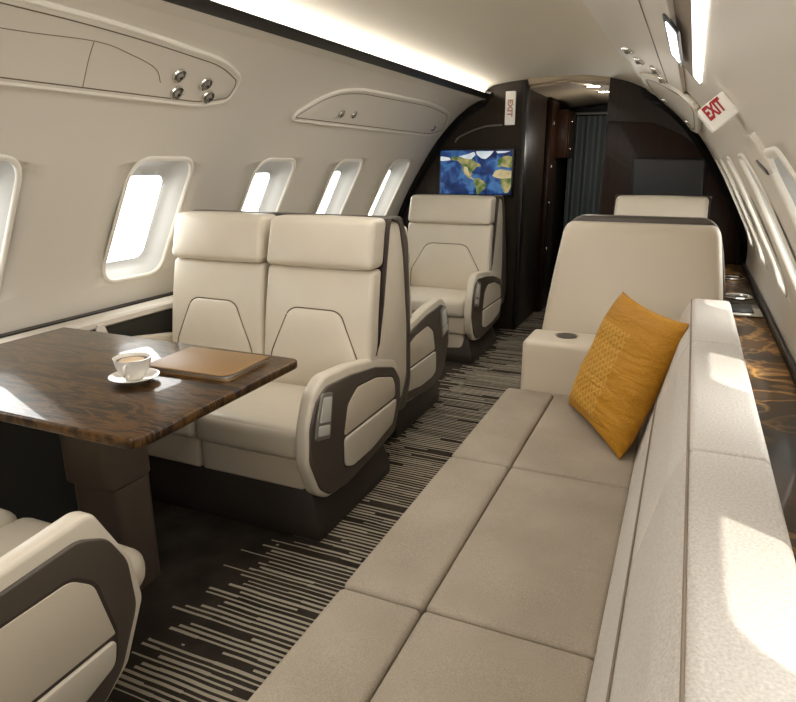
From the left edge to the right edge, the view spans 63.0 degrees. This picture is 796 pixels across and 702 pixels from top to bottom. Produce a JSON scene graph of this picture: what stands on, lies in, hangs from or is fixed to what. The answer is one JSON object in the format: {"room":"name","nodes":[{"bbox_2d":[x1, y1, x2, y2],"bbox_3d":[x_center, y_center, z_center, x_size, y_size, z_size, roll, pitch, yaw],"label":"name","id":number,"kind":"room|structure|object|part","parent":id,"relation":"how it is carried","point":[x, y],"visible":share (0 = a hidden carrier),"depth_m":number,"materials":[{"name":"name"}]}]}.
{"room":"aircraft cabin","nodes":[
{"label":"aircraft cabin","id":0,"kind":"room"},
{"bbox_2d":[0,0,486,333],"bbox_3d":[-0.729,-0.385,2.336,1.395,2.078,6.320,7,18,23],"label":"wall","id":1,"kind":"structure","parent":0,"point":[76,154],"depth_m":2.54,"materials":[{"name":"beige plastic"}]},
{"bbox_2d":[0,154,21,288],"bbox_3d":[-1.410,-0.365,2.039,0.356,0.559,0.372,7,18,23],"label":"window","id":2,"kind":"structure","parent":1,"relation":"in","point":[10,167],"depth_m":2.13,"materials":[{"name":"grey plastic"}]},
{"bbox_2d":[0,0,240,106],"bbox_3d":[-1.196,-0.708,1.312,0.247,0.216,2.924,7,18,23],"label":"panel","id":3,"kind":"object","parent":1,"relation":"attached to","point":[45,45],"visible":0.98,"depth_m":1.97,"materials":[{"name":"beige plastic"}]},
{"bbox_2d":[170,86,183,99],"bbox_3d":[-0.806,-0.942,2.368,0.046,0.049,0.059,9,18,28],"label":"outlet","id":4,"kind":"object","parent":3,"relation":"attached to","point":[176,92],"visible":1,"depth_m":2.36,"materials":[{"name":"silver metal"}]},
{"bbox_2d":[172,69,186,82],"bbox_3d":[-0.776,-0.976,2.303,0.048,0.047,0.058,5,17,18],"label":"outlet","id":5,"kind":"object","parent":3,"relation":"attached to","point":[178,76],"visible":1,"depth_m":2.29,"materials":[{"name":"silver metal"}]},
{"bbox_2d":[199,77,211,90],"bbox_3d":[-0.725,-1.005,2.446,0.048,0.048,0.058,9,18,28],"label":"outlet","id":6,"kind":"object","parent":3,"relation":"attached to","point":[205,84],"visible":1,"depth_m":2.44,"materials":[{"name":"silver metal"}]},
{"bbox_2d":[201,90,213,103],"bbox_3d":[-0.737,-0.986,2.519,0.046,0.049,0.059,9,18,28],"label":"outlet","id":7,"kind":"object","parent":3,"relation":"attached to","point":[208,96],"visible":1,"depth_m":2.51,"materials":[{"name":"silver metal"}]},
{"bbox_2d":[102,156,193,283],"bbox_3d":[-1.084,-0.571,2.752,0.356,0.559,0.372,7,18,23],"label":"window","id":8,"kind":"structure","parent":1,"relation":"in","point":[175,172],"depth_m":2.85,"materials":[{"name":"grey plastic"}]},
{"bbox_2d":[239,158,295,211],"bbox_3d":[-0.758,-0.777,3.464,0.356,0.559,0.372,7,18,23],"label":"window","id":9,"kind":"structure","parent":1,"relation":"in","point":[280,171],"depth_m":3.54,"materials":[{"name":"grey plastic"}]},
{"bbox_2d":[119,0,483,101],"bbox_3d":[-0.633,-1.071,2.077,0.058,0.028,6.290,7,18,23],"label":"trim","id":10,"kind":"structure","parent":1,"relation":"attached to","point":[162,6],"depth_m":2.44,"materials":[{"name":"beige plastic"}]},
{"bbox_2d":[163,0,493,98],"bbox_3d":[-0.584,-1.082,2.052,0.064,0.030,6.290,7,18,23],"label":"trim","id":11,"kind":"structure","parent":1,"relation":"attached to","point":[210,7],"depth_m":2.54,"materials":[{"name":"black"}]},
{"bbox_2d":[315,159,362,213],"bbox_3d":[-0.437,-0.980,4.168,0.356,0.559,0.372,7,18,23],"label":"window","id":12,"kind":"structure","parent":1,"relation":"in","point":[349,169],"depth_m":4.26,"materials":[{"name":"grey plastic"}]},
{"bbox_2d":[291,88,449,135],"bbox_3d":[-0.025,-1.447,3.977,0.206,0.199,2.051,7,18,23],"label":"panel","id":13,"kind":"object","parent":1,"relation":"attached to","point":[381,111],"visible":1,"depth_m":3.74,"materials":[{"name":"beige plastic"}]},
{"bbox_2d":[338,110,345,116],"bbox_3d":[-0.299,-1.265,3.460,0.038,0.040,0.046,9,18,28],"label":"outlet","id":14,"kind":"object","parent":13,"relation":"attached to","point":[342,113],"visible":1,"depth_m":3.45,"materials":[{"name":"silver metal"}]},
{"bbox_2d":[351,111,357,117],"bbox_3d":[-0.243,-1.302,3.577,0.038,0.040,0.046,5,17,18],"label":"outlet","id":15,"kind":"object","parent":13,"relation":"attached to","point":[354,114],"visible":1,"depth_m":3.57,"materials":[{"name":"silver metal"}]},
{"bbox_2d":[367,159,409,215],"bbox_3d":[-0.119,-1.181,4.863,0.356,0.559,0.372,7,18,23],"label":"window","id":16,"kind":"structure","parent":1,"relation":"in","point":[398,169],"depth_m":4.98,"materials":[{"name":"grey plastic"}]},
{"bbox_2d":[76,299,547,701],"bbox_3d":[0.361,0.407,3.306,2.800,0.060,8.700,7,18,23],"label":"floor","id":17,"kind":"structure","parent":0,"point":[229,599],"depth_m":2.12,"materials":[{"name":"carpet"}]},
{"bbox_2d":[0,508,144,701],"bbox_3d":[-1.201,0.394,1.269,1.048,1.098,0.990,7,18,23],"label":"seat","id":18,"kind":"object","parent":17,"relation":"on","point":[70,594],"visible":1,"depth_m":1.29,"materials":[{"name":"beige leather"}]},
{"bbox_2d":[0,508,16,527],"bbox_3d":[-1.335,0.523,1.583,0.476,0.146,0.610,7,18,23],"label":"seat cushion","id":19,"kind":"object","parent":18,"relation":"on","point":[6,517],"depth_m":1.71,"materials":[{"name":"beige leather"}]},
{"bbox_3d":[-0.732,0.596,1.110,0.007,0.186,0.603,7,18,23],"label":"inset panel","id":20,"kind":"part","parent":18,"relation":"part of","materials":[{"name":"beige leather"}]},
{"bbox_2d":[0,518,144,586],"bbox_3d":[-0.910,0.575,1.404,0.435,0.146,0.610,7,18,23],"label":"seat cushion","id":21,"kind":"object","parent":18,"relation":"on","point":[12,534],"depth_m":1.58,"materials":[{"name":"beige leather"}]},
{"bbox_2d":[0,292,172,522],"bbox_3d":[-1.214,0.202,2.665,0.196,0.688,6.190,7,18,23],"label":"ledge","id":22,"kind":"object","parent":17,"relation":"on","point":[34,484],"visible":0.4,"depth_m":2.42,"materials":[{"name":"beige"}]},
{"bbox_2d":[0,327,296,589],"bbox_3d":[-0.903,0.389,2.003,1.017,0.700,0.676,7,18,23],"label":"conference table","id":23,"kind":"object","parent":17,"relation":"on","point":[56,381],"visible":0.92,"depth_m":1.87,"materials":[{"name":"brown wood"}]},
{"bbox_2d":[108,368,159,384],"bbox_3d":[-0.728,0.074,1.796,0.134,0.018,0.134,7,18,23],"label":"saucer","id":24,"kind":"object","parent":23,"relation":"on","point":[115,377],"visible":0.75,"depth_m":1.79,"materials":[{"name":"white ceramic"}]},
{"bbox_2d":[112,352,150,380],"bbox_3d":[-0.731,0.047,1.784,0.101,0.062,0.111,11,19,33],"label":"coffee cup","id":25,"kind":"object","parent":24,"relation":"on","point":[132,366],"visible":1,"depth_m":1.76,"materials":[{"name":"white ceramic"}]},
{"bbox_3d":[-0.724,0.056,1.732,0.007,0.042,0.040,-1,16,-4],"label":"handle","id":26,"kind":"part","parent":25,"relation":"part of","materials":[{"name":"white ceramic"}]},
{"bbox_2d":[149,347,268,381],"bbox_3d":[-0.565,0.035,1.936,0.292,0.016,0.213,6,17,21],"label":"document folder","id":27,"kind":"object","parent":23,"relation":"on","point":[212,364],"visible":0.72,"depth_m":1.90,"materials":[{"name":"brown leather"}]},
{"bbox_2d":[133,210,409,541],"bbox_3d":[-0.584,0.004,2.646,1.048,1.082,0.875,7,18,23],"label":"seat","id":28,"kind":"object","parent":17,"relation":"on","point":[296,453],"visible":0.81,"depth_m":2.50,"materials":[{"name":"beige leather"}]},
{"bbox_3d":[-1.063,0.131,2.842,0.048,0.462,0.771,7,18,23],"label":"armrest","id":29,"kind":"part","parent":28,"relation":"part of","materials":[{"name":"beige leather"}]},
{"bbox_2d":[170,421,196,437],"bbox_3d":[-0.867,0.193,2.623,0.476,0.145,0.480,7,18,23],"label":"seat cushion","id":30,"kind":"object","parent":28,"relation":"on","point":[188,431],"depth_m":2.35,"materials":[{"name":"beige leather"}]},
{"bbox_3d":[-0.778,-0.060,2.760,0.390,0.322,0.057,7,18,23],"label":"lumbar panel","id":31,"kind":"part","parent":28,"relation":"part of","materials":[{"name":"beige leather"}]},
{"bbox_3d":[-0.755,-0.145,2.790,0.478,0.489,0.153,7,18,23],"label":"backrest","id":32,"kind":"part","parent":28,"relation":"part of","materials":[{"name":"beige leather"}]},
{"bbox_2d":[196,381,305,458],"bbox_3d":[-0.442,0.245,2.444,0.435,0.145,0.480,7,18,23],"label":"seat cushion","id":33,"kind":"object","parent":28,"relation":"on","point":[261,423],"depth_m":2.28,"materials":[{"name":"beige leather"}]},
{"bbox_3d":[-0.613,0.445,2.708,1.005,0.200,0.595,7,18,23],"label":"seat","id":34,"kind":"part","parent":28,"relation":"part of","materials":[{"name":"brown"}]},
{"bbox_3d":[-0.330,-0.006,2.571,0.399,0.322,0.057,7,18,23],"label":"lumbar panel","id":35,"kind":"part","parent":28,"relation":"part of","materials":[{"name":"beige leather"}]},
{"bbox_3d":[-0.307,-0.091,2.601,0.489,0.489,0.153,7,18,23],"label":"backrest","id":36,"kind":"part","parent":28,"relation":"part of","materials":[{"name":"beige leather"}]},
{"bbox_3d":[-0.248,0.223,2.172,0.010,0.170,0.119,7,18,23],"label":"control panel","id":37,"kind":"part","parent":28,"relation":"part of","materials":[{"name":"silver metal"}]},
{"bbox_3d":[-0.164,0.240,2.463,0.048,0.462,0.771,7,18,23],"label":"armrest","id":38,"kind":"part","parent":28,"relation":"part of","materials":[{"name":"beige leather"}]},
{"bbox_3d":[-0.145,0.257,2.453,0.018,0.418,0.733,7,18,23],"label":"frame","id":39,"kind":"part","parent":28,"relation":"part of","materials":[{"name":"brown"}]},
{"bbox_3d":[-0.104,0.175,2.505,0.007,0.150,0.445,7,18,23],"label":"inset panel","id":40,"kind":"part","parent":28,"relation":"part of","materials":[{"name":"beige leather"}]},
{"bbox_2d":[389,226,448,437],"bbox_3d":[-0.234,-0.169,3.375,0.808,1.008,0.796,7,18,23],"label":"seat","id":41,"kind":"object","parent":17,"relation":"on","point":[429,333],"visible":0.23,"depth_m":3.31,"materials":[{"name":"beige leather"}]},
{"bbox_3d":[-0.286,-0.241,3.253,0.748,0.415,0.119,7,18,23],"label":"backrest","id":42,"kind":"part","parent":41,"relation":"part of","materials":[{"name":"beige leather"}]},
{"bbox_3d":[-0.237,0.210,3.520,0.765,0.200,0.595,7,18,23],"label":"seat","id":43,"kind":"part","parent":41,"relation":"part of","materials":[{"name":"brown leather"}]},
{"bbox_3d":[0.101,-0.023,3.191,0.007,0.150,0.445,7,18,23],"label":"inset panel","id":44,"kind":"part","parent":41,"relation":"part of","materials":[{"name":"beige leather"}]},
{"bbox_3d":[0.103,0.003,3.285,0.048,0.462,0.771,7,18,23],"label":"armrest","id":45,"kind":"part","parent":41,"relation":"part of","materials":[{"name":"beige leather"}]},
{"bbox_3d":[0.126,0.016,3.285,0.018,0.418,0.733,7,18,23],"label":"frame","id":46,"kind":"part","parent":41,"relation":"part of","materials":[{"name":"brown leather"}]},
{"bbox_3d":[0.248,-0.161,3.497,0.010,0.170,0.119,7,18,23],"label":"control panel","id":47,"kind":"part","parent":41,"relation":"part of","materials":[{"name":"silver metal"}]},
{"bbox_2d":[408,194,505,363],"bbox_3d":[0.350,-0.565,4.645,0.708,1.064,0.973,7,18,23],"label":"seat","id":48,"kind":"object","parent":17,"relation":"on","point":[457,243],"visible":0.73,"depth_m":4.54,"materials":[{"name":"beige leather"}]},
{"bbox_2d":[410,286,465,317],"bbox_3d":[0.249,-0.347,4.492,0.582,0.145,0.480,7,18,23],"label":"seat cushion","id":49,"kind":"object","parent":48,"relation":"on","point":[454,298],"depth_m":4.30,"materials":[{"name":"beige leather"}]},
{"bbox_3d":[0.338,-0.601,4.630,0.520,0.322,0.058,7,18,23],"label":"lumbar panel","id":50,"kind":"part","parent":48,"relation":"part of","materials":[{"name":"beige leather"}]},
{"bbox_3d":[0.360,-0.676,4.660,0.638,0.470,0.149,7,18,23],"label":"backrest","id":51,"kind":"part","parent":48,"relation":"part of","materials":[{"name":"beige leather"}]},
{"bbox_3d":[0.301,-0.120,4.662,0.665,0.200,0.595,7,18,23],"label":"seat","id":52,"kind":"part","parent":48,"relation":"part of","materials":[{"name":"brown leather"}]},
{"bbox_3d":[0.510,-0.361,4.191,0.010,0.170,0.119,7,18,23],"label":"control panel","id":53,"kind":"part","parent":48,"relation":"part of","materials":[{"name":"silver metal"}]},
{"bbox_3d":[0.595,-0.344,4.482,0.048,0.462,0.771,7,18,23],"label":"armrest","id":54,"kind":"part","parent":48,"relation":"part of","materials":[{"name":"beige leather"}]},
{"bbox_3d":[0.614,-0.327,4.472,0.018,0.418,0.733,7,18,23],"label":"frame","id":55,"kind":"part","parent":48,"relation":"part of","materials":[{"name":"brown"}]},
{"bbox_3d":[0.655,-0.409,4.524,0.007,0.150,0.445,7,18,23],"label":"inset panel","id":56,"kind":"part","parent":48,"relation":"part of","materials":[{"name":"beige leather"}]},
{"bbox_2d":[247,299,795,701],"bbox_3d":[0.263,0.501,1.309,0.748,0.830,2.980,7,18,23],"label":"sofa","id":57,"kind":"object","parent":17,"relation":"on","point":[537,563],"visible":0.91,"depth_m":1.20,"materials":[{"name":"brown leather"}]},
{"bbox_2d":[247,589,419,701],"bbox_3d":[-0.174,0.658,1.046,0.185,0.152,0.691,7,18,23],"label":"cushion","id":58,"kind":"object","parent":57,"relation":"on","point":[350,651],"depth_m":1.18,"materials":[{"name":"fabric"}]},
{"bbox_2d":[345,457,507,617],"bbox_3d":[0.104,0.482,1.655,0.185,0.152,0.686,7,18,23],"label":"cushion","id":59,"kind":"object","parent":57,"relation":"on","point":[413,562],"depth_m":1.54,"materials":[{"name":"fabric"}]},
{"bbox_2d":[370,612,593,701],"bbox_3d":[0.065,0.688,0.945,0.333,0.154,0.691,7,18,23],"label":"seat cushion","id":60,"kind":"object","parent":57,"relation":"on","point":[436,656],"depth_m":1.14,"materials":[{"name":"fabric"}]},
{"bbox_2d":[452,388,552,471],"bbox_3d":[0.380,0.307,2.260,0.185,0.152,0.681,7,18,23],"label":"cushion","id":61,"kind":"object","parent":57,"relation":"on","point":[502,436],"depth_m":2.16,"materials":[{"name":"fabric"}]},
{"bbox_2d":[427,468,627,661],"bbox_3d":[0.343,0.511,1.554,0.333,0.154,0.686,7,18,23],"label":"seat cushion","id":62,"kind":"object","parent":57,"relation":"on","point":[535,561],"depth_m":1.44,"materials":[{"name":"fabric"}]},
{"bbox_3d":[0.736,0.112,2.555,0.470,0.329,0.210,7,18,23],"label":"arm","id":63,"kind":"part","parent":57,"relation":"part of","materials":[{"name":"beige leather"}]},
{"bbox_2d":[512,394,641,490],"bbox_3d":[0.620,0.336,2.159,0.333,0.154,0.681,7,18,23],"label":"seat cushion","id":64,"kind":"object","parent":57,"relation":"on","point":[559,441],"depth_m":1.99,"materials":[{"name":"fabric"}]},
{"bbox_2d":[569,292,688,460],"bbox_3d":[0.717,0.059,2.084,0.210,0.423,0.451,-1,16,-5],"label":"throw pillow","id":65,"kind":"object","parent":57,"relation":"on","point":[621,376],"visible":0.98,"depth_m":1.96,"materials":[{"name":"yellow fabric"}]},
{"bbox_2d":[596,341,770,649],"bbox_3d":[0.607,0.327,1.407,0.231,0.550,0.704,7,18,23],"label":"cushion","id":66,"kind":"object","parent":57,"relation":"on","point":[708,405],"depth_m":1.27,"materials":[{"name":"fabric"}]},
{"bbox_2d":[630,299,741,482],"bbox_3d":[0.867,0.163,1.974,0.231,0.550,0.580,7,18,23],"label":"cushion","id":67,"kind":"object","parent":57,"relation":"on","point":[709,321],"depth_m":1.84,"materials":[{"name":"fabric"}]},
{"bbox_2d":[586,451,795,701],"bbox_3d":[0.323,0.507,0.784,0.231,0.550,0.707,7,18,23],"label":"cushion","id":68,"kind":"object","parent":57,"relation":"on","point":[704,609],"depth_m":0.73,"materials":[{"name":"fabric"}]},
{"bbox_2d":[542,214,724,334],"bbox_3d":[1.056,-0.072,2.929,0.725,1.072,0.742,7,18,23],"label":"seat","id":69,"kind":"object","parent":17,"relation":"on","point":[662,263],"visible":0.34,"depth_m":2.58,"materials":[{"name":"beige leather"}]},
{"bbox_2d":[613,194,711,218],"bbox_3d":[1.480,-0.337,3.796,0.595,1.098,0.860,7,18,23],"label":"seat","id":70,"kind":"object","parent":17,"relation":"on","point":[633,205],"visible":0.16,"depth_m":3.74,"materials":[{"name":"beige leather"}]},
{"bbox_2d":[724,262,795,561],"bbox_3d":[0.993,0.477,1.776,0.204,0.617,6.260,7,18,23],"label":"ledge","id":71,"kind":"object","parent":17,"relation":"on","point":[771,369],"visible":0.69,"depth_m":2.03,"materials":[{"name":"brown wood"}]},
{"bbox_2d":[725,275,744,279],"bbox_3d":[2.000,-0.442,3.904,0.152,0.010,0.152,7,18,23],"label":"cup holder","id":72,"kind":"object","parent":71,"relation":"on","point":[727,277],"visible":0.76,"depth_m":3.90,"materials":[{"name":"silver metal"}]},
{"bbox_2d":[725,293,753,299],"bbox_3d":[1.747,-0.282,3.349,0.152,0.010,0.152,7,18,23],"label":"cup holder","id":73,"kind":"object","parent":71,"relation":"on","point":[735,296],"visible":0.91,"depth_m":3.35,"materials":[{"name":"silver metal"}]},
{"bbox_2d":[730,303,762,317],"bbox_3d":[1.595,-0.195,3.034,0.175,0.018,0.260,7,18,23],"label":"tray","id":74,"kind":"object","parent":71,"relation":"on","point":[740,310],"visible":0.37,"depth_m":2.98,"materials":[{"name":"silver metal"}]},
{"bbox_3d":[1.080,0.214,1.660,0.014,0.047,6.260,7,18,23],"label":"wall trim","id":75,"kind":"part","parent":71,"relation":"part of","materials":[{"name":"black wood"}]},
{"bbox_2d":[232,0,645,89],"bbox_3d":[-0.091,-1.087,1.827,1.130,0.130,6.295,7,18,23],"label":"ceiling","id":76,"kind":"structure","parent":0,"point":[485,44],"depth_m":2.96,"materials":[{"name":"beige plastic"}]},
{"bbox_2d":[518,90,575,325],"bbox_3d":[1.356,-1.378,5.951,0.080,1.900,2.140,7,18,23],"label":"wall","id":77,"kind":"structure","parent":0,"point":[538,102],"depth_m":5.39,"materials":[{"name":"brown wood"}]},
{"bbox_2d":[535,100,559,311],"bbox_3d":[1.318,-1.246,5.711,0.066,1.780,0.300,7,18,23],"label":"door","id":78,"kind":"structure","parent":77,"relation":"in","point":[549,168],"depth_m":5.63,"materials":[{"name":"brown wood"}]},
{"bbox_2d":[555,109,576,157],"bbox_3d":[1.472,-1.914,5.754,0.165,0.400,0.360,7,18,23],"label":"upper cabinet","id":79,"kind":"object","parent":77,"relation":"attached to","point":[566,125],"visible":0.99,"depth_m":5.61,"materials":[{"name":"brown wood"}]},
{"bbox_3d":[1.530,-1.907,5.729,0.012,0.360,0.320,7,18,23],"label":"door","id":80,"kind":"part","parent":79,"relation":"part of","materials":[{"name":"brown wood"}]},
{"bbox_2d":[563,112,606,230],"bbox_3d":[1.839,-1.403,6.261,0.540,1.696,0.092,7,18,23],"label":"curtain","id":81,"kind":"object","parent":77,"relation":"attached to","point":[584,170],"visible":0.37,"depth_m":6.18,"materials":[{"name":"grey fabric"}]},
{"bbox_3d":[1.846,-2.211,6.043,0.540,0.023,0.024,7,18,23],"label":"curtain rail","id":82,"kind":"part","parent":81,"relation":"part of","materials":[{"name":"silver metal"}]},
{"bbox_2d":[530,80,609,109],"bbox_3d":[1.643,-2.200,5.553,0.570,0.100,2.090,7,18,23],"label":"ceiling","id":83,"kind":"structure","parent":0,"point":[574,94],"depth_m":5.20,"materials":[{"name":"beige plastic"}]},
{"bbox_2d":[585,85,602,87],"bbox_3d":[1.407,-1.903,4.673,0.124,0.010,0.124,7,18,23],"label":"recessed light","id":84,"kind":"object","parent":83,"relation":"in","point":[587,86],"visible":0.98,"depth_m":4.67,"materials":[{"name":"silver metal"}]},
{"bbox_2d":[596,90,608,92],"bbox_3d":[1.594,-2.002,5.014,0.124,0.010,0.124,7,18,23],"label":"recessed light","id":85,"kind":"object","parent":83,"relation":"in","point":[598,91],"visible":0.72,"depth_m":5.00,"materials":[{"name":"silver metal"}]},
{"bbox_2d":[403,78,738,328],"bbox_3d":[1.184,-1.080,4.865,2.610,1.932,0.060,7,18,23],"label":"wall","id":86,"kind":"structure","parent":0,"point":[504,136],"depth_m":4.86,"materials":[{"name":"brown wood"}]},
{"bbox_2d":[439,148,514,196],"bbox_3d":[0.597,-1.368,4.982,0.590,0.350,0.040,7,18,23],"label":"wall monitor","id":87,"kind":"object","parent":86,"relation":"attached to","point":[487,171],"visible":0.98,"depth_m":4.96,"materials":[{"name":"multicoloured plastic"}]},
{"bbox_2d":[455,124,501,142],"bbox_3d":[0.608,-1.641,4.911,0.366,0.127,0.036,7,18,23],"label":"handrail","id":88,"kind":"object","parent":86,"relation":"attached to","point":[457,138],"visible":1,"depth_m":4.89,"materials":[{"name":"silver metal"}]},
{"bbox_2d":[505,91,515,124],"bbox_3d":[0.829,-1.764,4.733,0.072,0.230,0.120,7,18,23],"label":"exit sign","id":89,"kind":"object","parent":86,"relation":"attached to","point":[510,103],"visible":1,"depth_m":4.68,"materials":[{"name":"beige plastic"}]},
{"bbox_2d":[512,81,529,329],"bbox_3d":[0.941,-1.068,4.979,0.030,1.845,0.090,7,18,23],"label":"trim","id":90,"kind":"structure","parent":86,"relation":"attached to","point":[526,97],"depth_m":4.93,"materials":[{"name":"black"}]},
{"bbox_2d":[528,75,609,85],"bbox_3d":[1.211,-1.957,4.599,0.570,0.125,0.060,7,18,23],"label":"trim","id":91,"kind":"structure","parent":86,"relation":"attached to","point":[535,81],"depth_m":4.59,"materials":[{"name":"beige plastic"}]},
{"bbox_2d":[398,86,746,264],"bbox_3d":[1.162,-1.046,4.822,2.608,1.689,0.040,7,18,23],"label":"trim","id":92,"kind":"structure","parent":86,"relation":"attached to","point":[742,254],"depth_m":4.37,"materials":[{"name":"black plastic"}]},
{"bbox_2d":[601,121,735,264],"bbox_3d":[1.892,-0.813,4.575,0.920,1.540,0.014,7,18,23],"label":"wall panel","id":93,"kind":"object","parent":86,"relation":"attached to","point":[626,141],"depth_m":4.47,"materials":[{"name":"brown wood"}]},
{"bbox_2d":[631,158,705,195],"bbox_3d":[1.850,-1.176,4.463,0.460,0.280,0.033,7,18,23],"label":"wall monitor","id":94,"kind":"object","parent":86,"relation":"attached to","point":[651,176],"visible":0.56,"depth_m":4.44,"materials":[{"name":"black plastic"}]},
{"bbox_2d":[575,105,607,115],"bbox_3d":[2.064,-1.611,6.759,0.800,1.900,0.070,7,18,23],"label":"wall","id":95,"kind":"structure","parent":0,"point":[603,108],"depth_m":6.52,"materials":[{"name":"black"}]},
{"bbox_2d":[626,0,795,365],"bbox_3d":[0.548,-0.229,1.798,1.395,2.078,6.320,7,18,23],"label":"wall","id":96,"kind":"structure","parent":0,"point":[749,57],"depth_m":0.99,"materials":[{"name":"beige plastic"}]},
{"bbox_2d":[582,0,692,92],"bbox_3d":[0.212,-0.590,0.824,0.329,0.253,4.480,7,18,23],"label":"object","id":97,"kind":"object","parent":96,"relation":"attached to","point":[638,26],"visible":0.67,"depth_m":1.73,"materials":[{"name":"beige plastic"}]},
{"bbox_2d":[621,46,633,53],"bbox_3d":[0.869,-1.139,2.456,0.053,0.034,0.052,-14,21,-40],"label":"outlet","id":98,"kind":"object","parent":97,"relation":"attached to","point":[626,50],"visible":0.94,"depth_m":2.44,"materials":[{"name":"silver metal"}]},
{"bbox_2d":[633,57,644,64],"bbox_3d":[0.968,-1.167,2.608,0.052,0.037,0.052,-7,18,-24],"label":"outlet","id":99,"kind":"object","parent":97,"relation":"attached to","point":[637,61],"visible":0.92,"depth_m":2.60,"materials":[{"name":"silver metal"}]},
{"bbox_2d":[649,65,660,74],"bbox_3d":[0.993,-1.085,2.507,0.048,0.042,0.054,5,17,17],"label":"outlet","id":100,"kind":"object","parent":97,"relation":"attached to","point":[653,70],"visible":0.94,"depth_m":2.49,"materials":[{"name":"silver metal"}]},
{"bbox_2d":[657,75,666,84],"bbox_3d":[1.083,-1.113,2.662,0.047,0.042,0.054,5,17,17],"label":"outlet","id":101,"kind":"object","parent":97,"relation":"attached to","point":[660,79],"visible":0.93,"depth_m":2.65,"materials":[{"name":"silver metal"}]},
{"bbox_2d":[662,13,683,66],"bbox_3d":[0.576,-0.640,1.354,0.033,0.036,0.490,7,18,23],"label":"reading lamp","id":102,"kind":"object","parent":97,"relation":"attached to","point":[672,31],"visible":1,"depth_m":1.27,"materials":[{"name":"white plastic"}]},
{"bbox_2d":[638,72,701,132],"bbox_3d":[1.370,-1.261,3.285,0.328,0.283,2.260,7,18,23],"label":"panel","id":103,"kind":"object","parent":96,"relation":"attached to","point":[684,105],"visible":0.92,"depth_m":3.09,"materials":[{"name":"beige plastic"}]},
{"bbox_2d":[691,0,707,84],"bbox_3d":[0.120,-0.282,0.250,0.021,0.024,3.180,7,18,23],"label":"strip light","id":104,"kind":"object","parent":96,"relation":"attached to","point":[699,7],"visible":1,"depth_m":1.04,"materials":[{"name":"white plastic"}]},
{"bbox_2d":[698,92,737,132],"bbox_3d":[0.650,-0.485,1.324,0.073,0.072,0.102,7,18,23],"label":"exit sign","id":105,"kind":"object","parent":96,"relation":"attached to","point":[719,110],"visible":1,"depth_m":1.28,"materials":[{"name":"beige plastic"}]},
{"bbox_2d":[715,159,753,248],"bbox_3d":[2.085,-0.912,3.933,0.356,0.559,0.372,7,18,23],"label":"window","id":106,"kind":"structure","parent":96,"relation":"in","point":[732,193],"depth_m":3.83,"materials":[{"name":"grey plastic"}]},
{"bbox_2d":[719,158,766,267],"bbox_3d":[1.768,-0.711,3.238,0.356,0.559,0.372,7,18,23],"label":"window","id":107,"kind":"structure","parent":96,"relation":"in","point":[746,213],"depth_m":3.31,"materials":[{"name":"grey plastic"}]},
{"bbox_2d":[726,156,787,297],"bbox_3d":[1.446,-0.508,2.535,0.356,0.559,0.372,7,18,23],"label":"window","id":108,"kind":"structure","parent":96,"relation":"in","point":[752,208],"depth_m":2.67,"materials":[{"name":"grey plastic"}]},
{"bbox_2d":[743,132,776,174],"bbox_3d":[0.706,-0.385,1.274,0.052,0.078,0.236,7,18,23],"label":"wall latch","id":109,"kind":"structure","parent":96,"relation":"attached to","point":[752,141],"depth_m":1.19,"materials":[{"name":"beige plastic"}]},
{"bbox_2d":[737,153,795,290],"bbox_3d":[1.121,-0.302,1.822,0.356,0.559,0.372,7,18,23],"label":"window","id":110,"kind":"structure","parent":96,"relation":"in","point":[786,252],"depth_m":1.97,"materials":[{"name":"grey plastic"}]},
{"bbox_2d":[764,146,795,229],"bbox_3d":[0.795,-0.096,1.110,0.356,0.559,0.372,7,18,23],"label":"window","id":111,"kind":"structure","parent":96,"relation":"in","point":[784,179],"depth_m":1.25,"materials":[{"name":"grey plastic"}]}
]}

